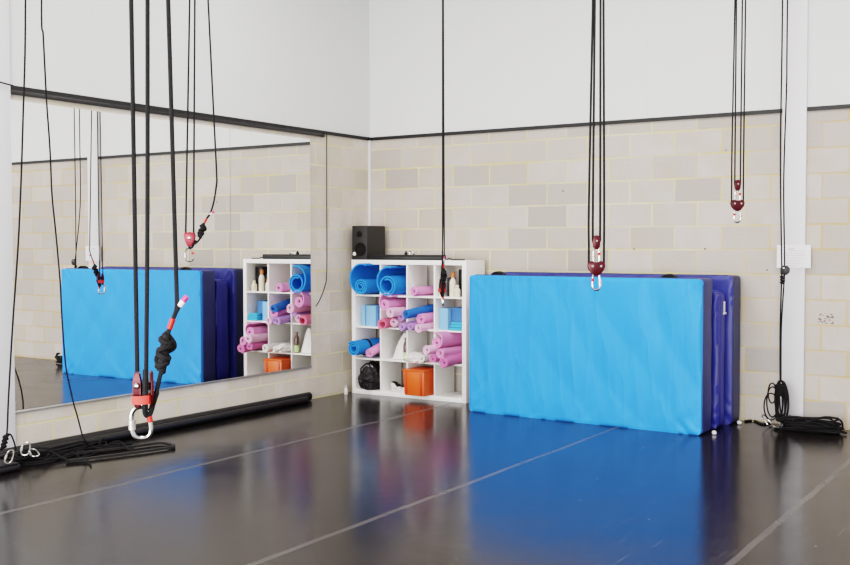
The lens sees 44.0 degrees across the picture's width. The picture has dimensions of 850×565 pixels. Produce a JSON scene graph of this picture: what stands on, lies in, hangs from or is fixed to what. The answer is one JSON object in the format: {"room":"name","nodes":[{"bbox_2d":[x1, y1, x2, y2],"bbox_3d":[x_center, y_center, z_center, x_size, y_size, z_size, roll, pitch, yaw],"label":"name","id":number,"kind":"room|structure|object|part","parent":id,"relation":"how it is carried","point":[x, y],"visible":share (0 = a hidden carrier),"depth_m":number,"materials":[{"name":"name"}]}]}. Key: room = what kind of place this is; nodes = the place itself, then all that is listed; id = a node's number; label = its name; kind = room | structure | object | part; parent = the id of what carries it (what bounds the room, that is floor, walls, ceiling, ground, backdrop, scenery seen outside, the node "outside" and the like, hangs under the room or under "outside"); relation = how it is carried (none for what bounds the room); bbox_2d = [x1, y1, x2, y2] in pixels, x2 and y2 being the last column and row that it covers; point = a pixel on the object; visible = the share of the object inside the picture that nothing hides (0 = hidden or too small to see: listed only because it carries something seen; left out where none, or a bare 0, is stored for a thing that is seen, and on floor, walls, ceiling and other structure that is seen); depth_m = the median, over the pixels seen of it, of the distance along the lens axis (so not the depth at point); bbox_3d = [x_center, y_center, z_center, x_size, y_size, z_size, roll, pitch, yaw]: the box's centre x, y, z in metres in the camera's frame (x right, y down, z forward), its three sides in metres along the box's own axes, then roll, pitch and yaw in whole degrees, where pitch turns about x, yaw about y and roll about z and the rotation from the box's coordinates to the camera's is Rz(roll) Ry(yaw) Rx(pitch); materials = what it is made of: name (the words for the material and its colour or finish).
{"room":"aerial fitness studio","nodes":[
{"label":"aerial fitness studio","id":0,"kind":"room"},
{"bbox_2d":[9,0,369,445],"bbox_3d":[-4.449,-1.086,6.244,0.200,5.000,14.200,1,2,33],"label":"wall","id":1,"kind":"structure","parent":0,"point":[297,63],"depth_m":10.28,"materials":[{"name":"white paint"}]},
{"bbox_2d":[0,0,15,448],"bbox_3d":[-3.250,-1.146,7.897,0.024,5.000,0.320,1,2,33],"label":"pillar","id":2,"kind":"structure","parent":1,"relation":"attached to","point":[6,228],"depth_m":8.00,"materials":[{"name":"white paint"}]},
{"bbox_2d":[11,100,311,412],"bbox_3d":[-2.184,-0.247,9.581,0.024,2.402,3.610,1,2,33],"label":"wall mirror","id":3,"kind":"object","parent":1,"relation":"attached to","point":[246,313],"visible":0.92,"depth_m":9.23,"materials":[{"name":"clear glass"}]},
{"bbox_3d":[-2.839,-0.220,8.570,0.011,2.384,1.197,1,2,33],"label":"mirror panel","id":4,"kind":"part","parent":3,"relation":"part of","materials":[{"name":"clear glass"}]},
{"bbox_3d":[-2.188,-0.256,9.579,0.011,2.384,1.199,1,2,33],"label":"mirror panel","id":5,"kind":"part","parent":3,"relation":"part of","materials":[{"name":"clear glass"}]},
{"bbox_3d":[-1.536,-0.293,10.591,0.011,2.384,1.205,1,2,33],"label":"mirror panel","id":6,"kind":"part","parent":3,"relation":"part of","materials":[{"name":"clear glass"}]},
{"bbox_2d":[10,90,324,136],"bbox_3d":[-2.120,-1.509,9.628,0.039,0.039,3.834,1,2,33],"label":"wall rail","id":7,"kind":"object","parent":1,"relation":"attached to","point":[14,92],"visible":1,"depth_m":9.24,"materials":[{"name":"black plastic"}]},
{"bbox_2d":[10,86,369,140],"bbox_3d":[-1.895,-1.557,9.989,0.022,0.035,4.688,1,2,33],"label":"trim","id":8,"kind":"structure","parent":1,"relation":"attached to","point":[18,88],"depth_m":9.51,"materials":[{"name":"black metal"}]},
{"bbox_2d":[316,135,326,305],"bbox_3d":[-1.107,-0.672,11.247,0.008,1.849,0.207,1,2,33],"label":"wire","id":9,"kind":"object","parent":1,"relation":"attached to","point":[326,135],"visible":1,"depth_m":11.31,"materials":[{"name":"black plastic"}]},
{"bbox_2d":[368,140,371,225],"bbox_3d":[-0.626,-0.218,12.004,0.022,2.850,0.034,1,2,33],"label":"trim","id":10,"kind":"structure","parent":1,"relation":"attached to","point":[369,141],"depth_m":11.96,"materials":[{"name":"white paint"}]},
{"bbox_2d":[0,391,849,564],"bbox_3d":[0.178,1.561,3.356,11.200,0.100,14.200,1,2,33],"label":"floor","id":11,"kind":"structure","parent":0,"point":[352,478],"depth_m":6.91,"materials":[{"name":"plastic"}]},
{"bbox_2d":[0,459,19,473],"bbox_3d":[-3.122,1.334,7.601,0.290,0.060,0.280,1,2,33],"label":"pouch","id":12,"kind":"object","parent":11,"relation":"on","point":[13,466],"visible":0.99,"depth_m":7.57,"materials":[{"name":"black fabric"}]},
{"bbox_2d":[4,449,13,463],"bbox_3d":[-2.979,1.249,7.543,0.077,0.100,0.058,1,2,23],"label":"carabiner","id":13,"kind":"object","parent":12,"relation":"on","point":[6,455],"visible":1,"depth_m":7.54,"materials":[{"name":"metal"}]},
{"bbox_2d":[0,447,91,466],"bbox_3d":[-2.823,1.310,7.785,0.653,0.101,0.520,1,2,33],"label":"coiled rope","id":14,"kind":"object","parent":11,"relation":"on","point":[45,452],"visible":0.74,"depth_m":7.88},
{"bbox_2d":[20,442,30,455],"bbox_3d":[-2.942,1.224,7.753,0.077,0.094,0.070,0,2,-9],"label":"carabiner","id":15,"kind":"object","parent":14,"relation":"on","point":[29,443],"visible":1,"depth_m":7.75,"materials":[{"name":"metal"}]},
{"bbox_2d":[28,448,39,456],"bbox_3d":[-2.898,1.261,7.797,0.073,0.049,0.115,-2,3,-37],"label":"carabiner","id":16,"kind":"object","parent":14,"relation":"on","point":[30,453],"visible":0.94,"depth_m":7.78,"materials":[{"name":"metal"}]},
{"bbox_2d":[19,439,136,463],"bbox_3d":[-2.670,1.306,8.123,0.590,0.084,0.914,1,2,33],"label":"coiled rope","id":17,"kind":"object","parent":11,"relation":"on","point":[60,451],"visible":0.69,"depth_m":8.23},
{"bbox_2d":[68,441,134,457],"bbox_3d":[-2.581,1.318,8.348,0.234,0.043,0.641,1,2,27],"label":"coiled rope","id":18,"kind":"object","parent":11,"relation":"on","point":[117,444],"visible":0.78,"depth_m":8.32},
{"bbox_2d":[61,442,174,461],"bbox_3d":[-2.411,1.326,8.264,0.916,0.018,0.289,-2,3,-38],"label":"rope","id":19,"kind":"object","parent":11,"relation":"on","point":[169,445],"visible":0.97,"depth_m":8.27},
{"bbox_2d":[0,397,308,460],"bbox_3d":[-2.598,1.289,8.749,0.083,0.066,5.070,1,2,33],"label":"tube","id":20,"kind":"object","parent":11,"relation":"on","point":[122,435],"visible":0.75,"depth_m":9.50,"materials":[{"name":"black plastic"}]},
{"bbox_2d":[0,392,311,454],"bbox_3d":[-2.634,1.275,8.867,0.092,0.086,5.230,1,2,33],"label":"tube","id":21,"kind":"object","parent":11,"relation":"on","point":[307,394],"visible":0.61,"depth_m":9.27,"materials":[{"name":"black plastic"}]},
{"bbox_2d":[344,385,347,394],"bbox_3d":[-0.864,1.174,11.514,0.044,0.102,0.044,1,2,33],"label":"bottle","id":22,"kind":"object","parent":11,"relation":"on","point":[345,388],"visible":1,"depth_m":11.50,"materials":[{"name":"plastic"}]},
{"bbox_2d":[352,260,484,402],"bbox_3d":[-0.087,0.492,11.381,1.464,1.472,0.390,1,2,33],"label":"cube shelf","id":23,"kind":"object","parent":11,"relation":"on","point":[416,270],"visible":0.47,"depth_m":11.29,"materials":[{"name":"white laminate"}]},
{"bbox_2d":[348,337,379,355],"bbox_3d":[-0.617,0.707,11.622,0.184,0.184,0.560,1,2,35],"label":"rolled mat","id":24,"kind":"object","parent":23,"relation":"on","point":[356,347],"visible":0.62,"depth_m":11.43,"materials":[{"name":"blue plastic"}]},
{"bbox_3d":[-0.681,0.479,11.763,0.050,1.472,0.390,1,2,33],"label":"panel","id":25,"kind":"part","parent":23,"relation":"part of","materials":[{"name":"white plastic"}]},
{"bbox_2d":[349,263,379,293],"bbox_3d":[-0.574,-0.050,11.614,0.234,0.333,0.550,1,2,33],"label":"rolled mat","id":26,"kind":"object","parent":23,"relation":"on","point":[363,276],"visible":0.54,"depth_m":11.46,"materials":[{"name":"blue plastic"}]},
{"bbox_2d":[352,226,384,259],"bbox_3d":[-0.627,-0.440,11.664,0.205,0.372,0.360,1,2,33],"label":"loudspeaker","id":27,"kind":"object","parent":23,"relation":"on","point":[366,240],"visible":0.98,"depth_m":11.55,"materials":[{"name":"black plastic"}]},
{"bbox_2d":[358,361,379,389],"bbox_3d":[-0.565,1.015,11.605,0.300,0.306,0.402,1,2,33],"label":"duffel bag","id":28,"kind":"object","parent":23,"relation":"on","point":[369,377],"visible":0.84,"depth_m":11.48,"materials":[{"name":"black fabric"}]},
{"bbox_3d":[-0.629,0.954,11.509,0.185,0.146,0.048,1,2,33],"label":"handle","id":29,"kind":"part","parent":28,"relation":"part of","materials":[{"name":"black fabric"}]},
{"bbox_2d":[362,304,376,325],"bbox_3d":[-0.617,0.360,11.712,0.050,0.225,0.240,1,2,33],"label":"foam block","id":30,"kind":"object","parent":23,"relation":"on","point":[363,306],"visible":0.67,"depth_m":11.61,"materials":[{"name":"blue plastic"}]},
{"bbox_2d":[366,304,378,325],"bbox_3d":[-0.526,0.362,11.647,0.132,0.225,0.250,1,2,33],"label":"foam block","id":31,"kind":"object","parent":23,"relation":"on","point":[370,309],"visible":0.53,"depth_m":11.54,"materials":[{"name":"blue plastic"}]},
{"bbox_2d":[366,343,379,356],"bbox_3d":[-0.497,0.713,11.547,0.099,0.191,0.412,1,2,33],"label":"rolled mat","id":32,"kind":"object","parent":23,"relation":"on","point":[375,349],"visible":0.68,"depth_m":11.40,"materials":[{"name":"pink plastic"}]},
{"bbox_2d":[376,306,379,325],"bbox_3d":[-0.455,0.365,11.601,0.030,0.222,0.250,1,2,33],"label":"foam block","id":33,"kind":"object","parent":23,"relation":"on","point":[377,307],"visible":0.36,"depth_m":11.49,"materials":[{"name":"blue plastic"}]},
{"bbox_2d":[377,317,397,328],"bbox_3d":[-0.323,0.425,11.484,0.115,0.139,0.525,1,2,33],"label":"rolled mat","id":34,"kind":"object","parent":23,"relation":"on","point":[384,323],"visible":0.41,"depth_m":11.29,"materials":[{"name":"pink plastic"}]},
{"bbox_2d":[376,266,405,295],"bbox_3d":[-0.268,-0.025,11.436,0.245,0.316,0.550,1,2,33],"label":"rolled mat","id":35,"kind":"object","parent":23,"relation":"on","point":[390,279],"visible":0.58,"depth_m":11.27,"materials":[{"name":"blue plastic"}]},
{"bbox_2d":[390,381,401,391],"bbox_3d":[-0.304,1.127,11.400,0.084,0.101,0.210,-1,2,-29],"label":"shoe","id":36,"kind":"object","parent":23,"relation":"on","point":[395,386],"visible":1,"depth_m":11.38,"materials":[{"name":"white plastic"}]},
{"bbox_2d":[390,318,405,326],"bbox_3d":[-0.203,0.422,11.453,0.094,0.088,0.479,1,2,33],"label":"rolled mat","id":37,"kind":"object","parent":23,"relation":"on","point":[395,322],"visible":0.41,"depth_m":11.26,"materials":[{"name":"pink plastic"}]},
{"bbox_2d":[398,313,405,320],"bbox_3d":[-0.131,0.364,11.416,0.084,0.079,0.460,1,2,33],"label":"rolled mat","id":38,"kind":"object","parent":37,"relation":"on","point":[401,318],"visible":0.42,"depth_m":11.22,"materials":[{"name":"purple plastic"}]},
{"bbox_2d":[386,306,405,316],"bbox_3d":[-0.213,0.310,11.362,0.099,0.102,0.540,1,2,36],"label":"rolled mat","id":39,"kind":"object","parent":38,"relation":"on","point":[394,311],"visible":0.41,"depth_m":11.17,"materials":[{"name":"pink plastic"}]},
{"bbox_2d":[379,293,405,309],"bbox_3d":[-0.277,0.194,11.445,0.166,0.190,0.540,1,2,33],"label":"rolled mat","id":40,"kind":"object","parent":39,"relation":"on","point":[385,302],"visible":0.55,"depth_m":11.28,"materials":[{"name":"pink plastic"}]},
{"bbox_2d":[392,333,405,358],"bbox_3d":[-0.236,0.687,11.454,0.254,0.275,0.229,1,2,33],"label":"cloth bag","id":41,"kind":"object","parent":23,"relation":"on","point":[398,354],"visible":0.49,"depth_m":11.39,"materials":[{"name":"white fabric"}]},
{"bbox_2d":[403,338,405,360],"bbox_3d":[-0.205,0.713,11.286,0.058,0.242,0.058,1,2,33],"label":"bottle","id":42,"kind":"object","parent":23,"relation":"on","point":[404,345],"visible":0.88,"depth_m":11.26,"materials":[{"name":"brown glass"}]},
{"bbox_2d":[368,255,445,259],"bbox_3d":[-0.199,-0.268,11.253,0.947,0.056,0.090,1,2,33],"label":"case","id":43,"kind":"object","parent":23,"relation":"on","point":[370,257],"visible":0.92,"depth_m":11.20,"materials":[{"name":"black plastic"}]},
{"bbox_3d":[-0.199,-0.291,11.252,0.947,0.010,0.090,1,2,33],"label":"lid","id":44,"kind":"part","parent":43,"relation":"part of","materials":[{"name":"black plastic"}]},
{"bbox_2d":[399,320,416,330],"bbox_3d":[-0.090,0.444,11.246,0.080,0.122,0.525,1,3,37],"label":"rolled mat","id":45,"kind":"object","parent":23,"relation":"on","point":[402,326],"visible":0.43,"depth_m":11.05,"materials":[{"name":"purple plastic"}]},
{"bbox_3d":[-0.086,1.203,11.406,1.364,0.050,0.390,1,2,33],"label":"panel","id":46,"kind":"part","parent":23,"relation":"part of","materials":[{"name":"white plastic"}]},
{"bbox_3d":[-0.088,-0.218,11.356,1.364,0.050,0.390,1,2,33],"label":"panel","id":47,"kind":"part","parent":23,"relation":"part of","materials":[{"name":"white plastic"}]},
{"bbox_2d":[407,322,417,330],"bbox_3d":[-0.028,0.448,11.214,0.071,0.100,0.453,1,2,35],"label":"rolled mat","id":48,"kind":"object","parent":23,"relation":"on","point":[411,326],"visible":0.34,"depth_m":11.04,"materials":[{"name":"purple plastic"}]},
{"bbox_2d":[404,351,423,361],"bbox_3d":[-0.086,0.784,11.182,0.210,0.103,0.377,1,2,33],"label":"towel","id":49,"kind":"object","parent":23,"relation":"on","point":[413,357],"visible":0.62,"depth_m":11.06,"materials":[{"name":"white fabric"}]},
{"bbox_2d":[402,366,433,395],"bbox_3d":[-0.018,1.047,11.194,0.280,0.274,0.398,1,2,33],"label":"tub","id":50,"kind":"object","parent":23,"relation":"on","point":[418,381],"visible":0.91,"depth_m":11.05,"materials":[{"name":"orange plastic"}]},
{"bbox_2d":[410,286,433,295],"bbox_3d":[0.005,0.089,11.239,0.095,0.102,0.400,2,3,39],"label":"rolled mat","id":51,"kind":"object","parent":23,"relation":"on","point":[419,290],"visible":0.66,"depth_m":11.15,"materials":[{"name":"pink plastic"}]},
{"bbox_2d":[415,321,433,332],"bbox_3d":[0.057,0.461,11.168,0.085,0.111,0.454,1,2,35],"label":"rolled mat","id":52,"kind":"object","parent":23,"relation":"on","point":[423,327],"visible":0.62,"depth_m":11.02,"materials":[{"name":"pink plastic"}]},
{"bbox_2d":[416,312,433,323],"bbox_3d":[0.087,0.368,11.230,0.108,0.123,0.454,1,3,37],"label":"rolled mat","id":53,"kind":"object","parent":52,"relation":"on","point":[425,317],"visible":0.56,"depth_m":11.07,"materials":[{"name":"pink plastic"}]},
{"bbox_2d":[403,304,433,318],"bbox_3d":[-0.012,0.296,11.179,0.528,0.158,0.089,-2,3,-43],"label":"rolled mat","id":54,"kind":"object","parent":53,"relation":"on","point":[409,313],"visible":0.62,"depth_m":11.07,"materials":[{"name":"blue plastic"}]},
{"bbox_2d":[418,354,432,363],"bbox_3d":[0.100,0.789,11.180,0.089,0.096,0.520,1,2,33],"label":"rolled mat","id":55,"kind":"object","parent":23,"relation":"on","point":[422,358],"visible":0.34,"depth_m":10.98,"materials":[{"name":"white plastic"}]},
{"bbox_2d":[429,354,439,361],"bbox_3d":[0.238,0.769,11.011,0.085,0.081,0.520,2,4,39],"label":"rolled mat","id":56,"kind":"object","parent":23,"relation":"on","point":[433,358],"visible":0.38,"depth_m":10.81,"materials":[{"name":"pink plastic"}]},
{"bbox_2d":[423,345,461,354],"bbox_3d":[0.186,0.686,10.989,0.093,0.100,0.550,2,3,39],"label":"rolled mat","id":57,"kind":"object","parent":56,"relation":"on","point":[428,349],"visible":0.54,"depth_m":10.79,"materials":[{"name":"pink plastic"}]},
{"bbox_2d":[432,331,461,347],"bbox_3d":[0.281,0.586,11.021,0.128,0.165,0.520,1,3,37],"label":"rolled mat","id":58,"kind":"object","parent":57,"relation":"on","point":[446,339],"visible":0.66,"depth_m":10.88,"materials":[{"name":"pink plastic"}]},
{"bbox_2d":[439,308,451,329],"bbox_3d":[0.234,0.381,11.086,0.105,0.225,0.150,1,2,33],"label":"foam block","id":59,"kind":"object","parent":23,"relation":"on","point":[445,314],"visible":0.87,"depth_m":11.02,"materials":[{"name":"blue plastic"}]},
{"bbox_2d":[439,353,461,367],"bbox_3d":[0.344,0.792,10.944,0.102,0.154,0.528,1,3,37],"label":"rolled mat","id":60,"kind":"object","parent":23,"relation":"on","point":[448,361],"visible":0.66,"depth_m":10.78,"materials":[{"name":"pink plastic"}]},
{"bbox_2d":[436,346,461,358],"bbox_3d":[0.304,0.720,10.950,0.098,0.100,0.500,1,3,37],"label":"rolled mat","id":61,"kind":"object","parent":60,"relation":"on","point":[444,352],"visible":0.56,"depth_m":10.80,"materials":[{"name":"pink plastic"}]},
{"bbox_2d":[447,277,455,295],"bbox_3d":[0.279,0.045,11.087,0.043,0.200,0.120,1,2,33],"label":"pouch","id":62,"kind":"object","parent":23,"relation":"on","point":[448,278],"visible":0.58,"depth_m":11.04,"materials":[{"name":"fabric"}]},
{"bbox_2d":[450,272,455,296],"bbox_3d":[0.292,0.021,10.994,0.072,0.255,0.072,1,2,33],"label":"bottle","id":63,"kind":"object","parent":23,"relation":"on","point":[452,281],"visible":0.94,"depth_m":10.97,"materials":[{"name":"beige plastic"}]},
{"bbox_2d":[450,322,461,330],"bbox_3d":[0.343,0.455,10.938,0.152,0.087,0.105,1,2,33],"label":"folded towel","id":64,"kind":"object","parent":23,"relation":"on","point":[455,326],"visible":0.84,"depth_m":10.90,"materials":[{"name":"teal fabric"}]},
{"bbox_2d":[452,307,461,321],"bbox_3d":[0.394,0.377,11.102,0.133,0.230,0.210,1,2,33],"label":"foam block","id":65,"kind":"object","parent":23,"relation":"on","point":[456,311],"visible":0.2,"depth_m":11.02,"materials":[{"name":"blue plastic"}]},
{"bbox_2d":[454,285,460,296],"bbox_3d":[0.335,0.089,10.915,0.068,0.125,0.068,1,2,33],"label":"bottle","id":66,"kind":"object","parent":23,"relation":"on","point":[457,292],"visible":1,"depth_m":10.89,"materials":[{"name":"beige plastic"}]},
{"bbox_2d":[459,269,461,296],"bbox_3d":[0.451,0.003,11.069,0.115,0.285,0.200,1,2,33],"label":"case","id":67,"kind":"object","parent":23,"relation":"on","point":[460,270],"visible":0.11,"depth_m":11.00,"materials":[{"name":"plastic"}]},
{"bbox_3d":[0.507,0.505,10.998,0.050,1.472,0.390,1,2,33],"label":"panel","id":68,"kind":"part","parent":23,"relation":"part of","materials":[{"name":"white plastic"}]},
{"bbox_2d":[469,271,712,434],"bbox_3d":[1.462,0.595,9.734,2.359,1.378,0.298,1,2,35],"label":"mat","id":69,"kind":"object","parent":11,"relation":"on","point":[631,352],"visible":1,"depth_m":9.53,"materials":[{"name":"light blue vinyl"},{"name":"dark navy vinyl"}]},
{"bbox_3d":[0.712,-0.077,10.184,0.170,0.064,0.050,1,2,35],"label":"handle","id":70,"kind":"part","parent":69,"relation":"part of","materials":[{"name":"black fabric"}]},
{"bbox_3d":[2.132,-0.044,9.179,0.170,0.064,0.050,1,2,35],"label":"handle","id":71,"kind":"part","parent":69,"relation":"part of","materials":[{"name":"black fabric"}]},
{"bbox_2d":[504,272,740,424],"bbox_3d":[1.833,0.587,10.257,2.403,1.357,0.310,1,2,33],"label":"mat","id":72,"kind":"object","parent":11,"relation":"on","point":[729,285],"visible":0.1,"depth_m":9.55,"materials":[{"name":"blue plastic"}]},
{"bbox_2d":[711,290,725,428],"bbox_3d":[1.657,0.660,9.997,2.350,1.228,0.261,1,2,33],"label":"mat","id":73,"kind":"object","parent":11,"relation":"on","point":[718,298],"visible":0.02,"depth_m":9.29,"materials":[{"name":"blue plastic"}]},
{"bbox_3d":[1.604,0.665,9.918,2.340,1.225,0.071,1,2,33],"label":"panel","id":74,"kind":"part","parent":73,"relation":"part of","materials":[{"name":"blue plastic"}]},
{"bbox_2d":[744,419,769,424],"bbox_3d":[3.048,1.278,9.636,0.116,0.017,0.226,-1,2,-30],"label":"cable","id":75,"kind":"object","parent":11,"relation":"on","point":[749,420],"visible":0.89,"depth_m":9.64,"materials":[{"name":"black plastic"}]},
{"bbox_2d":[761,414,771,426],"bbox_3d":[3.071,1.240,9.465,0.090,0.104,0.090,1,3,37],"label":"carabiner","id":76,"kind":"object","parent":11,"relation":"on","point":[765,421],"visible":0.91,"depth_m":9.44,"materials":[{"name":"metal"}]},
{"bbox_2d":[774,416,846,433],"bbox_3d":[3.329,1.224,9.126,0.604,0.159,0.372,1,2,33],"label":"coiled rope","id":77,"kind":"object","parent":11,"relation":"on","point":[794,423],"visible":1,"depth_m":9.12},
{"bbox_2d":[369,0,849,429],"bbox_3d":[4.050,-1.198,9.092,11.000,5.000,0.200,1,2,33],"label":"wall","id":78,"kind":"structure","parent":0,"point":[516,201],"depth_m":10.31,"materials":[{"name":"white paint"}]},
{"bbox_2d":[370,109,782,140],"bbox_3d":[1.300,-1.587,10.719,4.578,0.035,0.022,1,2,33],"label":"trim","id":79,"kind":"structure","parent":78,"relation":"attached to","point":[772,111],"depth_m":10.54,"materials":[{"name":"black metal"}]},
{"bbox_2d":[779,0,808,423],"bbox_3d":[3.309,-1.209,9.427,0.208,5.000,0.040,1,2,33],"label":"trim","id":80,"kind":"structure","parent":78,"relation":"attached to","point":[795,181],"depth_m":9.42,"materials":[{"name":"white paint"}]},
{"bbox_2d":[777,245,810,267],"bbox_3d":[3.305,-0.234,9.437,0.296,0.206,0.004,1,2,33],"label":"paper notice","id":81,"kind":"object","parent":78,"relation":"attached to","point":[796,256],"visible":0.97,"depth_m":9.43,"materials":[{"name":"grey paper"}]},
{"bbox_2d":[807,104,849,110],"bbox_3d":[6.007,-1.487,7.688,6.200,0.035,0.022,1,2,33],"label":"trim","id":82,"kind":"structure","parent":78,"relation":"attached to","point":[843,106],"depth_m":9.26,"materials":[{"name":"metal"}]},
{"bbox_3d":[0.170,-3.536,3.177,11.200,0.100,14.200,1,2,33],"label":"ceiling","id":83,"kind":"structure","parent":0,"visible":0},
{"bbox_2d":[0,0,25,450],"bbox_3d":[-2.754,-1.211,7.125,0.103,4.818,0.709,-2,3,-40],"label":"rope","id":84,"kind":"object","parent":83,"relation":"hanging from","point":[4,441],"visible":1,"depth_m":7.17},
{"bbox_2d":[41,0,102,446],"bbox_3d":[-2.688,-1.131,7.848,0.178,5.029,1.069,0,2,1],"label":"rope","id":85,"kind":"object","parent":83,"relation":"hanging from","point":[41,0],"visible":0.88,"depth_m":7.80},
{"bbox_2d":[128,0,188,440],"bbox_3d":[-0.686,-1.529,2.639,0.156,3.872,0.055,0,2,-12],"label":"rig","id":86,"kind":"object","parent":83,"relation":"hanging from","point":[141,398],"visible":1,"depth_m":2.68,"materials":[{"name":"fabric"}]},
{"bbox_3d":[-0.702,0.273,2.700,0.007,0.095,0.038,-1,2,-24],"label":"cheek plate","id":87,"kind":"part","parent":86,"relation":"part of","materials":[{"name":"red metal"}]},
{"bbox_2d":[184,0,217,261],"bbox_3d":[-1.396,-1.863,6.494,0.214,3.474,0.045,0,2,-4],"label":"rig","id":88,"kind":"object","parent":83,"relation":"hanging from","point":[189,237],"visible":1,"depth_m":6.53,"materials":[{"name":"fabric"}]},
{"bbox_2d":[438,0,446,305],"bbox_3d":[0.158,-1.740,9.050,0.078,3.904,0.167,-1,2,-24],"label":"rig","id":89,"kind":"object","parent":83,"relation":"hanging from","point":[442,285],"visible":1,"depth_m":9.06,"materials":[{"name":"fabric"}]},
{"bbox_3d":[0.157,0.036,9.120,0.049,0.123,0.009,-1,2,-30],"label":"cheek plate","id":90,"kind":"part","parent":89,"relation":"part of","materials":[{"name":"red metal"}]},
{"bbox_2d":[587,0,604,290],"bbox_3d":[0.833,-1.755,5.075,0.087,3.596,0.042,0,2,6],"label":"pulley tackle","id":91,"kind":"object","parent":83,"relation":"hanging from","point":[596,268],"visible":1,"depth_m":5.11,"materials":[{"name":"black fabric"},{"name":"polished steel"},{"name":"dark red painted metal"}]},
{"bbox_3d":[0.835,-0.068,5.122,0.084,0.071,0.005,0,2,0],"label":"cheek plate","id":92,"kind":"part","parent":91,"relation":"part of","materials":[{"name":"red metal"}]},
{"bbox_3d":[0.835,-0.196,5.120,0.038,0.069,0.004,0,2,0],"label":"cheek plate","id":93,"kind":"part","parent":91,"relation":"part of","materials":[{"name":"red metal"}]},
{"bbox_2d":[730,0,745,222],"bbox_3d":[2.292,-2.041,7.673,0.106,3.211,0.049,0,2,6],"label":"pulley tackle","id":94,"kind":"object","parent":83,"relation":"hanging from","point":[736,205],"visible":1,"depth_m":7.70,"materials":[{"name":"black fabric"},{"name":"polished steel"},{"name":"dark red painted metal"}]},
{"bbox_3d":[2.292,-0.565,7.711,0.098,0.083,0.006,0,2,0],"label":"cheek plate","id":95,"kind":"part","parent":94,"relation":"part of","materials":[{"name":"red metal"}]},
{"bbox_3d":[2.292,-0.714,7.708,0.045,0.080,0.004,0,2,0],"label":"cheek plate","id":96,"kind":"part","parent":94,"relation":"part of","materials":[{"name":"red metal"}]},
{"bbox_2d":[763,0,789,421],"bbox_3d":[3.102,-1.230,9.232,0.240,4.942,0.172,1,2,33],"label":"rope","id":97,"kind":"object","parent":83,"relation":"hanging from","point":[781,390],"visible":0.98,"depth_m":9.23,"materials":[{"name":"black fabric"}]}
]}

